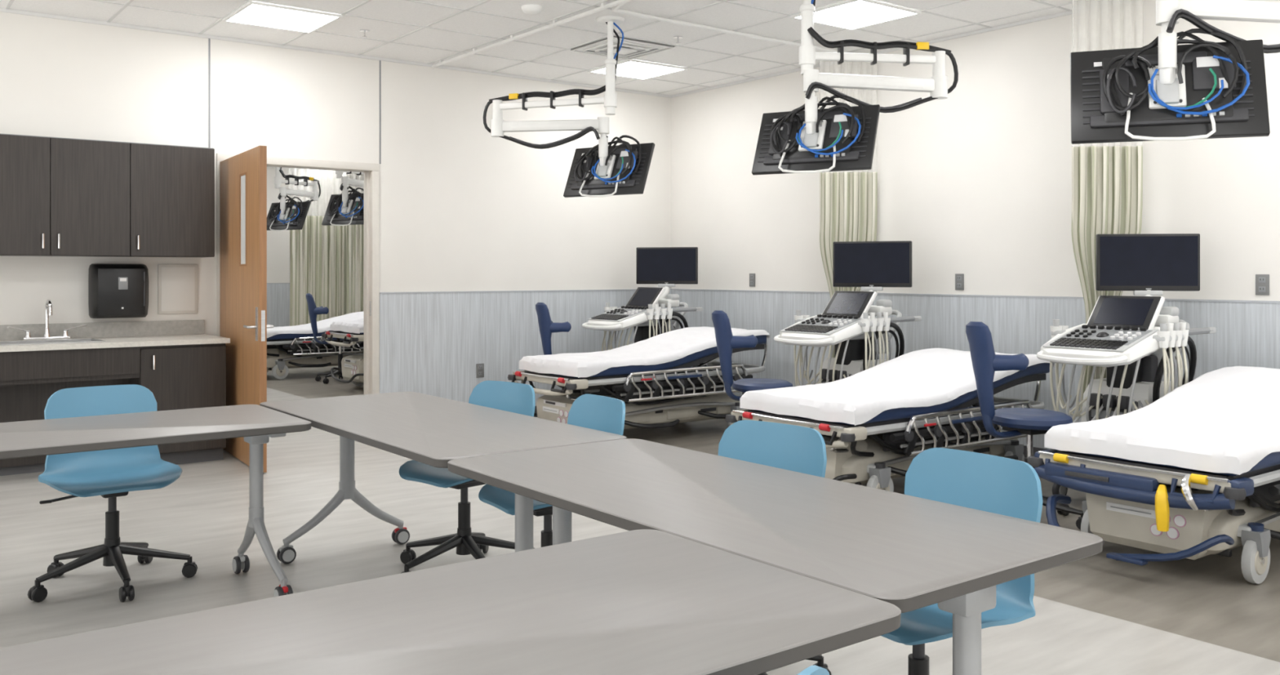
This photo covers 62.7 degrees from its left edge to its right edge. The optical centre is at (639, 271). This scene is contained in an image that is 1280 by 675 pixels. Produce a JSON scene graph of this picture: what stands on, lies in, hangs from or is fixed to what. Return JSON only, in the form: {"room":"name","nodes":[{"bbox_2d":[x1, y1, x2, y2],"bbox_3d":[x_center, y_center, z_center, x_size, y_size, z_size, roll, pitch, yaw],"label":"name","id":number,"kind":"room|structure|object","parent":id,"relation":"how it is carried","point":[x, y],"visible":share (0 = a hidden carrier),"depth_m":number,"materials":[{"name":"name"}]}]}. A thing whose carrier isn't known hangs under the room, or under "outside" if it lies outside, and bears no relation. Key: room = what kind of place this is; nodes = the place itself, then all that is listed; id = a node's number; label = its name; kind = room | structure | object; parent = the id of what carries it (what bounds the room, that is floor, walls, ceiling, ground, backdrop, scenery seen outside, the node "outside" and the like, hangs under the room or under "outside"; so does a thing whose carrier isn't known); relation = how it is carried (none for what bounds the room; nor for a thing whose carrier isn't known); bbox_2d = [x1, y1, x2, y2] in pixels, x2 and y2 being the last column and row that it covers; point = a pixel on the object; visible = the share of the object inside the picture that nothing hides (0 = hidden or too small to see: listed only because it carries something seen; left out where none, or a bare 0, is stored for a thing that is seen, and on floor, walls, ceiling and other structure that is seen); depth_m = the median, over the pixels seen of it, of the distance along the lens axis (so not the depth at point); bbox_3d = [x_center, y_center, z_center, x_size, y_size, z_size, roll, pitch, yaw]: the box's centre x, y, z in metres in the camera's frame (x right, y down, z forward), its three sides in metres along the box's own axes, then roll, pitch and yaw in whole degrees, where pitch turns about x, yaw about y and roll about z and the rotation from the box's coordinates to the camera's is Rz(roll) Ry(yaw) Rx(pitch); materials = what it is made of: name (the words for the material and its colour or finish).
{"room":"medical training classroom","nodes":[
{"label":"medical training classroom","id":0,"kind":"room"},
{"bbox_2d":[266,166,320,231],"bbox_3d":[-4.501,-1.139,13.912,0.822,1.221,0.726,0,0,-37],"label":"monitor","id":1,"kind":"object","parent":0,"point":[282,215],"depth_m":13.73,"materials":[{"name":"black plastic"}]},
{"bbox_2d":[266,166,364,283],"bbox_3d":[-6.547,-0.220,14.961,5.700,3.060,0.140,0,0,-37],"label":"wall","id":2,"kind":"structure","parent":0,"point":[277,242],"depth_m":15.81,"materials":[{"name":"paint"}]},
{"bbox_2d":[0,11,671,393],"bbox_3d":[-3.537,-0.220,7.588,9.560,3.060,0.140,0,0,-37],"label":"wall","id":3,"kind":"structure","parent":0,"point":[462,207],"depth_m":8.56,"materials":[{"name":"paint"}]},
{"bbox_2d":[0,133,214,257],"bbox_3d":[-4.354,-0.494,6.647,3.120,0.778,0.366,0,0,-37],"label":"upper cabinet","id":4,"kind":"object","parent":3,"relation":"attached to","point":[60,197],"visible":1,"depth_m":7.03,"materials":[{"name":"brown laminate"}]},
{"bbox_2d":[88,263,148,318],"bbox_3d":[-3.614,0.133,7.301,0.356,0.375,0.221,0,0,-37],"label":"paper towel dispenser","id":5,"kind":"object","parent":3,"relation":"attached to","point":[115,291],"visible":1,"depth_m":7.22,"materials":[{"name":"black plastic"}]},
{"bbox_2d":[157,264,197,314],"bbox_3d":[-3.354,0.125,7.628,0.270,0.360,0.015,0,0,-37],"label":"access panel","id":6,"kind":"object","parent":3,"relation":"attached to","point":[177,284],"visible":1,"depth_m":7.62,"materials":[{"name":"paint"}]},
{"bbox_2d":[219,145,274,472],"bbox_3d":[-2.785,0.242,7.290,0.174,2.115,1.216,0,0,-35],"label":"door","id":7,"kind":"structure","parent":3,"relation":"in","point":[243,175],"depth_m":7.13,"materials":[{"name":"brown wood"}]},
{"bbox_2d":[216,152,378,394],"bbox_3d":[-2.682,0.215,8.238,1.270,2.190,0.180,0,0,-37],"label":"door frame","id":8,"kind":"structure","parent":3,"relation":"attached to","point":[371,171],"depth_m":8.53,"materials":[{"name":"beige metal"}]},
{"bbox_2d":[475,363,484,377],"bbox_3d":[-1.386,0.858,9.120,0.075,0.120,0.012,0,0,-37],"label":"wall outlet","id":9,"kind":"object","parent":3,"relation":"attached to","point":[479,367],"visible":1,"depth_m":9.12,"materials":[{"name":"grey plastic"}]},
{"bbox_2d":[321,170,364,226],"bbox_3d":[-3.265,-1.139,12.402,0.822,1.221,0.726,0,0,-37],"label":"monitor","id":10,"kind":"object","parent":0,"point":[344,209],"depth_m":12.21,"materials":[{"name":"black plastic"}]},
{"bbox_2d":[0,0,1113,95],"bbox_3d":[-2.749,-1.810,6.667,9.700,0.120,17.940,0,0,-37],"label":"ceiling","id":11,"kind":"structure","parent":0,"point":[726,15],"depth_m":7.50,"materials":[{"name":"tile"}]},
{"bbox_2d":[222,0,342,33],"bbox_3d":[-2.449,-1.736,7.190,0.616,0.014,0.616,0,0,-37],"label":"ceiling light panel","id":12,"kind":"object","parent":11,"relation":"in","point":[252,13],"depth_m":7.16,"materials":[{"name":"white plastic"}]},
{"bbox_2d":[289,215,346,326],"bbox_3d":[-4.621,-0.448,15.079,0.814,2.515,0.082,0,0,-7],"label":"privacy curtain","id":13,"kind":"object","parent":11,"relation":"hanging from","point":[317,251],"visible":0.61,"depth_m":15.07,"materials":[{"name":"fabric"}]},
{"bbox_2d":[346,224,364,314],"bbox_3d":[-3.820,-0.448,14.935,0.716,2.515,0.082,0,0,-7],"label":"privacy curtain","id":14,"kind":"object","parent":11,"relation":"hanging from","point":[354,233],"visible":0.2,"depth_m":14.91,"materials":[{"name":"fabric"}]},
{"bbox_2d":[360,29,369,37],"bbox_3d":[-1.993,-1.724,7.606,0.070,0.050,0.070,0,0,-37],"label":"sprinkler","id":15,"kind":"object","parent":11,"relation":"attached to","point":[364,31],"visible":1,"depth_m":7.60,"materials":[{"name":"silver metal"}]},
{"bbox_2d":[520,4,542,14],"bbox_3d":[-0.714,-1.726,6.933,0.140,0.045,0.140,0,0,-37],"label":"smoke detector","id":16,"kind":"object","parent":11,"relation":"attached to","point":[529,9],"visible":1,"depth_m":6.89,"materials":[{"name":"white plastic"}]},
{"bbox_2d":[4,0,1087,93],"bbox_3d":[-2.762,-1.747,6.569,9.560,0.005,17.800,0,0,-37],"label":"grid","id":17,"kind":"object","parent":11,"relation":"attached to","point":[11,2],"visible":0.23,"depth_m":7.53,"materials":[{"name":"white metal"}]},
{"bbox_2d":[483,15,654,197],"bbox_3d":[-0.494,-1.139,7.515,0.916,1.221,0.938,0,0,-37],"label":"monitor","id":18,"kind":"object","parent":11,"relation":"hanging from","point":[601,170],"depth_m":7.50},
{"bbox_2d":[570,36,674,59],"bbox_3d":[-0.138,-1.727,8.182,0.580,0.028,0.580,0,0,-37],"label":"ceiling vent","id":19,"kind":"object","parent":11,"relation":"in","point":[631,49],"visible":0.83,"depth_m":8.14,"materials":[{"name":"white metal"}]},
{"bbox_2d":[587,59,688,79],"bbox_3d":[-0.022,-1.736,9.037,0.616,0.014,0.616,0,0,-37],"label":"ceiling light panel","id":20,"kind":"object","parent":11,"relation":"in","point":[632,68],"depth_m":9.01,"materials":[{"name":"white plastic"}]},
{"bbox_2d":[673,35,682,44],"bbox_3d":[0.283,-1.724,7.818,0.070,0.050,0.070,0,0,-37],"label":"sprinkler","id":21,"kind":"object","parent":11,"relation":"attached to","point":[677,37],"visible":1,"depth_m":7.81,"materials":[{"name":"silver metal"}]},
{"bbox_2d":[431,0,1124,67],"bbox_3d":[2.320,-1.727,5.567,2.565,0.042,10.050,0,0,-37],"label":"track","id":22,"kind":"object","parent":11,"relation":"attached to","point":[619,3],"visible":0.93,"depth_m":7.42,"materials":[{"name":"white metal"}]},
{"bbox_2d":[819,172,877,358],"bbox_3d":[1.642,-0.422,8.284,0.455,2.565,0.063,0,0,3],"label":"privacy curtain","id":23,"kind":"object","parent":22,"relation":"hanging from","point":[848,201],"visible":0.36,"depth_m":8.29,"materials":[{"name":"fabric"}]},
{"bbox_2d":[1071,146,1142,408],"bbox_3d":[2.922,-0.422,6.569,0.435,2.565,0.063,0,0,3],"label":"privacy curtain","id":24,"kind":"object","parent":22,"relation":"hanging from","point":[1107,182],"visible":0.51,"depth_m":6.57,"materials":[{"name":"fabric"}]},
{"bbox_2d":[751,0,958,174],"bbox_3d":[1.188,-1.140,5.939,0.942,1.217,0.775,0,0,-37],"label":"monitor","id":25,"kind":"object","parent":11,"relation":"hanging from","point":[842,136],"depth_m":5.79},
{"bbox_2d":[790,0,921,30],"bbox_3d":[1.455,-1.736,7.095,0.616,0.014,0.616,0,0,-37],"label":"ceiling light panel","id":26,"kind":"object","parent":11,"relation":"in","point":[850,15],"depth_m":7.07,"materials":[{"name":"white plastic"}]},
{"bbox_2d":[1070,0,1279,143],"bbox_3d":[2.342,-1.131,4.338,0.963,1.236,0.810,0,0,-37],"label":"monitor","id":27,"kind":"object","parent":11,"relation":"hanging from","point":[1199,89],"depth_m":4.19,"materials":[{"name":"black plastic"}]},
{"bbox_2d":[0,0,1137,164],"bbox_3d":[-0.433,-1.315,3.509,9.560,0.870,10.110,0,0,-37],"label":"wall trim","id":28,"kind":"structure","parent":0,"point":[1111,3],"depth_m":7.93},
{"bbox_2d":[0,365,1279,674],"bbox_3d":[-2.749,1.360,6.667,9.700,0.100,17.940,0,0,-37],"label":"floor","id":29,"kind":"structure","parent":0,"point":[1095,615],"depth_m":4.68,"materials":[{"name":"plastic"}]},
{"bbox_2d":[27,384,197,602],"bbox_3d":[-2.244,0.907,4.426,0.608,0.805,0.639,0,0,18],"label":"chair","id":30,"kind":"object","parent":29,"relation":"on","point":[112,473],"visible":0.86,"depth_m":4.48,"materials":[{"name":"blue plastic"}]},
{"bbox_2d":[0,343,226,475],"bbox_3d":[-4.269,0.901,6.535,3.120,0.818,0.646,0,0,-37],"label":"base cabinet","id":31,"kind":"object","parent":29,"relation":"on","point":[186,376],"visible":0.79,"depth_m":6.91,"materials":[{"name":"brown laminate"}]},
{"bbox_2d":[0,320,230,351],"bbox_3d":[-4.264,0.422,6.540,3.135,0.138,0.644,0,0,-37],"label":"countertop","id":32,"kind":"structure","parent":31,"relation":"on","point":[177,332],"depth_m":7.22,"materials":[{"name":"stone"}]},
{"bbox_2d":[7,298,87,340],"bbox_3d":[-3.930,0.319,6.982,0.471,0.276,0.178,0,0,-37],"label":"faucet","id":33,"kind":"object","parent":32,"relation":"on","point":[48,307],"visible":0.99,"depth_m":7.02,"materials":[{"name":"silver metal"}]},
{"bbox_2d":[0,337,105,346],"bbox_3d":[-3.866,0.531,6.797,0.670,0.158,0.370,0,0,-37],"label":"sink","id":34,"kind":"object","parent":32,"relation":"in","point":[91,340],"visible":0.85,"depth_m":6.89,"materials":[{"name":"metal"}]},
{"bbox_2d":[0,404,311,597],"bbox_3d":[-2.196,0.950,3.864,1.765,0.719,0.750,0,0,-37],"label":"table","id":35,"kind":"object","parent":29,"relation":"on","point":[256,424],"visible":0.87,"depth_m":4.07,"materials":[{"name":"laminate"}]},
{"bbox_2d":[266,311,364,379],"bbox_3d":[-4.086,0.919,13.415,2.066,0.780,0.980,0,0,-37],"label":"stretcher","id":36,"kind":"object","parent":29,"relation":"on","point":[292,346],"visible":0.44,"depth_m":12.89,"materials":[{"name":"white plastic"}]},
{"bbox_2d":[305,293,360,383],"bbox_3d":[-3.595,0.782,12.514,0.592,1.054,0.579,0,0,21],"label":"stool","id":37,"kind":"object","parent":29,"relation":"on","point":[313,310],"visible":0.63,"depth_m":12.37,"materials":[{"name":"blue plastic"}]},
{"bbox_2d":[321,320,364,386],"bbox_3d":[-2.501,0.868,12.108,2.066,0.882,0.940,0,0,-37],"label":"stretcher","id":38,"kind":"object","parent":29,"relation":"on","point":[352,368],"visible":0.2,"depth_m":11.52,"materials":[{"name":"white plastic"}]},
{"bbox_2d":[259,391,626,564],"bbox_3d":[-0.878,0.950,4.242,0.750,0.719,1.825,0,0,-37],"label":"table","id":39,"kind":"object","parent":29,"relation":"on","point":[433,431],"visible":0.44,"depth_m":4.07,"materials":[{"name":"laminate"}]},
{"bbox_2d":[0,529,901,674],"bbox_3d":[-0.453,0.950,1.597,1.765,0.719,0.750,0,0,-37],"label":"table","id":40,"kind":"object","parent":29,"relation":"on","point":[636,602],"visible":1,"depth_m":1.76,"materials":[{"name":"laminate"}]},
{"bbox_2d":[399,380,535,573],"bbox_3d":[-0.765,0.907,4.618,0.639,0.805,0.608,0,0,7],"label":"chair","id":41,"kind":"object","parent":29,"relation":"on","point":[515,397],"visible":0.38,"depth_m":4.60,"materials":[{"name":"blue plastic"}]},
{"bbox_2d":[478,394,625,547],"bbox_3d":[-0.348,0.907,4.111,0.639,0.805,0.608,0,0,24],"label":"chair","id":42,"kind":"object","parent":29,"relation":"on","point":[597,412],"visible":0.21,"depth_m":4.14,"materials":[{"name":"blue plastic"}]},
{"bbox_2d":[535,302,576,393],"bbox_3d":[-0.542,0.782,8.886,0.592,1.054,0.579,0,0,11],"label":"stool","id":43,"kind":"object","parent":29,"relation":"on","point":[546,326],"visible":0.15,"depth_m":8.68,"materials":[{"name":"blue plastic"}]},
{"bbox_2d":[507,326,769,429],"bbox_3d":[0.055,0.894,8.386,2.066,0.831,0.920,0,0,-37],"label":"stretcher","id":44,"kind":"object","parent":29,"relation":"on","point":[656,381],"visible":0.84,"depth_m":8.04,"materials":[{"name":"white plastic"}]},
{"bbox_2d":[582,247,702,351],"bbox_3d":[-0.010,0.543,9.350,1.012,1.531,0.701,0,0,-37],"label":"machine","id":45,"kind":"object","parent":29,"relation":"on","point":[665,267],"visible":0.65,"depth_m":9.38,"materials":[{"name":"grey plastic"}]},
{"bbox_2d":[711,310,792,400],"bbox_3d":[0.814,0.782,7.069,0.592,1.054,0.579,0,0,16],"label":"stool","id":46,"kind":"object","parent":29,"relation":"on","point":[726,341],"visible":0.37,"depth_m":6.90,"materials":[{"name":"blue plastic"}]},
{"bbox_2d":[718,420,831,674],"bbox_3d":[0.282,0.907,3.327,0.639,0.805,0.608,0,0,11],"label":"chair","id":47,"kind":"object","parent":29,"relation":"on","point":[800,449],"visible":0.14,"depth_m":3.48,"materials":[{"name":"blue plastic"}]},
{"bbox_2d":[447,438,1102,674],"bbox_3d":[0.214,0.950,2.806,0.750,0.719,1.765,0,0,-37],"label":"table","id":48,"kind":"object","parent":29,"relation":"on","point":[908,553],"visible":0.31,"depth_m":2.49,"materials":[{"name":"laminate"}]},
{"bbox_2d":[796,665,829,674],"bbox_3d":[-0.025,0.907,1.438,0.608,0.805,0.639,0,0,16],"label":"chair","id":49,"kind":"object","parent":29,"relation":"on","point":[814,669],"visible":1,"depth_m":1.34,"materials":[{"name":"blue plastic"}]},
{"bbox_2d":[773,240,921,386],"bbox_3d":[1.424,0.543,7.475,0.962,1.531,0.713,0,0,-41],"label":"machine","id":50,"kind":"object","parent":29,"relation":"on","point":[848,322],"visible":0.7,"depth_m":7.50,"materials":[{"name":"grey plastic"}]},
{"bbox_2d":[725,347,1054,492],"bbox_3d":[1.608,0.919,6.476,2.066,0.780,0.980,0,0,-37],"label":"stretcher","id":51,"kind":"object","parent":29,"relation":"on","point":[872,423],"visible":0.77,"depth_m":6.04,"materials":[{"name":"white fabric"}]},
{"bbox_2d":[881,448,1042,674],"bbox_3d":[0.739,0.907,2.780,0.639,0.805,0.608,0,0,20],"label":"chair","id":52,"kind":"object","parent":29,"relation":"on","point":[994,484],"visible":0.34,"depth_m":2.80,"materials":[{"name":"blue plastic"}]},
{"bbox_2d":[965,321,1083,529],"bbox_3d":[2.029,0.782,5.485,0.592,1.054,0.579,0,0,23],"label":"stool","id":53,"kind":"object","parent":29,"relation":"on","point":[1031,422],"visible":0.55,"depth_m":5.36,"materials":[{"name":"blue plastic"}]},
{"bbox_2d":[1036,233,1216,495],"bbox_3d":[2.737,0.543,5.994,1.062,1.531,0.730,0,0,-37],"label":"machine","id":54,"kind":"object","parent":29,"relation":"on","point":[1139,340],"visible":0.74,"depth_m":5.99,"materials":[{"name":"grey plastic"}]},
{"bbox_2d":[1027,365,1279,584],"bbox_3d":[2.847,0.916,5.057,2.113,0.786,0.940,0,0,-37],"label":"stretcher","id":55,"kind":"object","parent":29,"relation":"on","point":[1193,473],"visible":0.99,"depth_m":4.52,"materials":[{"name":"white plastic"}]},
{"bbox_2d":[671,0,1279,301],"bbox_3d":[1.098,-0.220,9.506,0.140,3.060,17.800,0,0,-37],"label":"wall","id":56,"kind":"structure","parent":0,"point":[978,179],"depth_m":7.56,"materials":[{"name":"paint"}]},
{"bbox_2d":[749,273,755,286],"bbox_3d":[1.012,0.075,9.491,0.012,0.120,0.075,0,0,-37],"label":"wall outlet","id":57,"kind":"object","parent":56,"relation":"attached to","point":[752,276],"visible":1,"depth_m":9.48,"materials":[{"name":"grey plastic"}]},
{"bbox_2d":[266,283,1279,451],"bbox_3d":[-1.166,0.689,7.783,5.550,1.042,17.800,0,0,-37],"label":"wainscoting","id":58,"kind":"structure","parent":56,"relation":"attached to","point":[432,343],"depth_m":8.82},
{"bbox_2d":[751,409,1060,457],"bbox_3d":[3.369,1.260,6.395,0.012,0.100,10.097,0,0,-37],"label":"baseboard","id":59,"kind":"structure","parent":56,"relation":"attached to","point":[1035,449],"depth_m":7.24,"materials":[{"name":"rubber"}]},
{"bbox_2d":[955,273,964,289],"bbox_3d":[2.350,0.075,7.732,0.012,0.120,0.075,0,0,-37],"label":"wall outlet","id":60,"kind":"object","parent":56,"relation":"attached to","point":[959,277],"visible":1,"depth_m":7.72,"materials":[{"name":"grey plastic"}]},
{"bbox_2d":[1255,274,1269,295],"bbox_3d":[3.604,0.075,6.085,0.012,0.120,0.075,0,0,-37],"label":"wall outlet","id":61,"kind":"object","parent":56,"relation":"attached to","point":[1262,281],"visible":1,"depth_m":6.08,"materials":[{"name":"grey plastic"}]}
]}

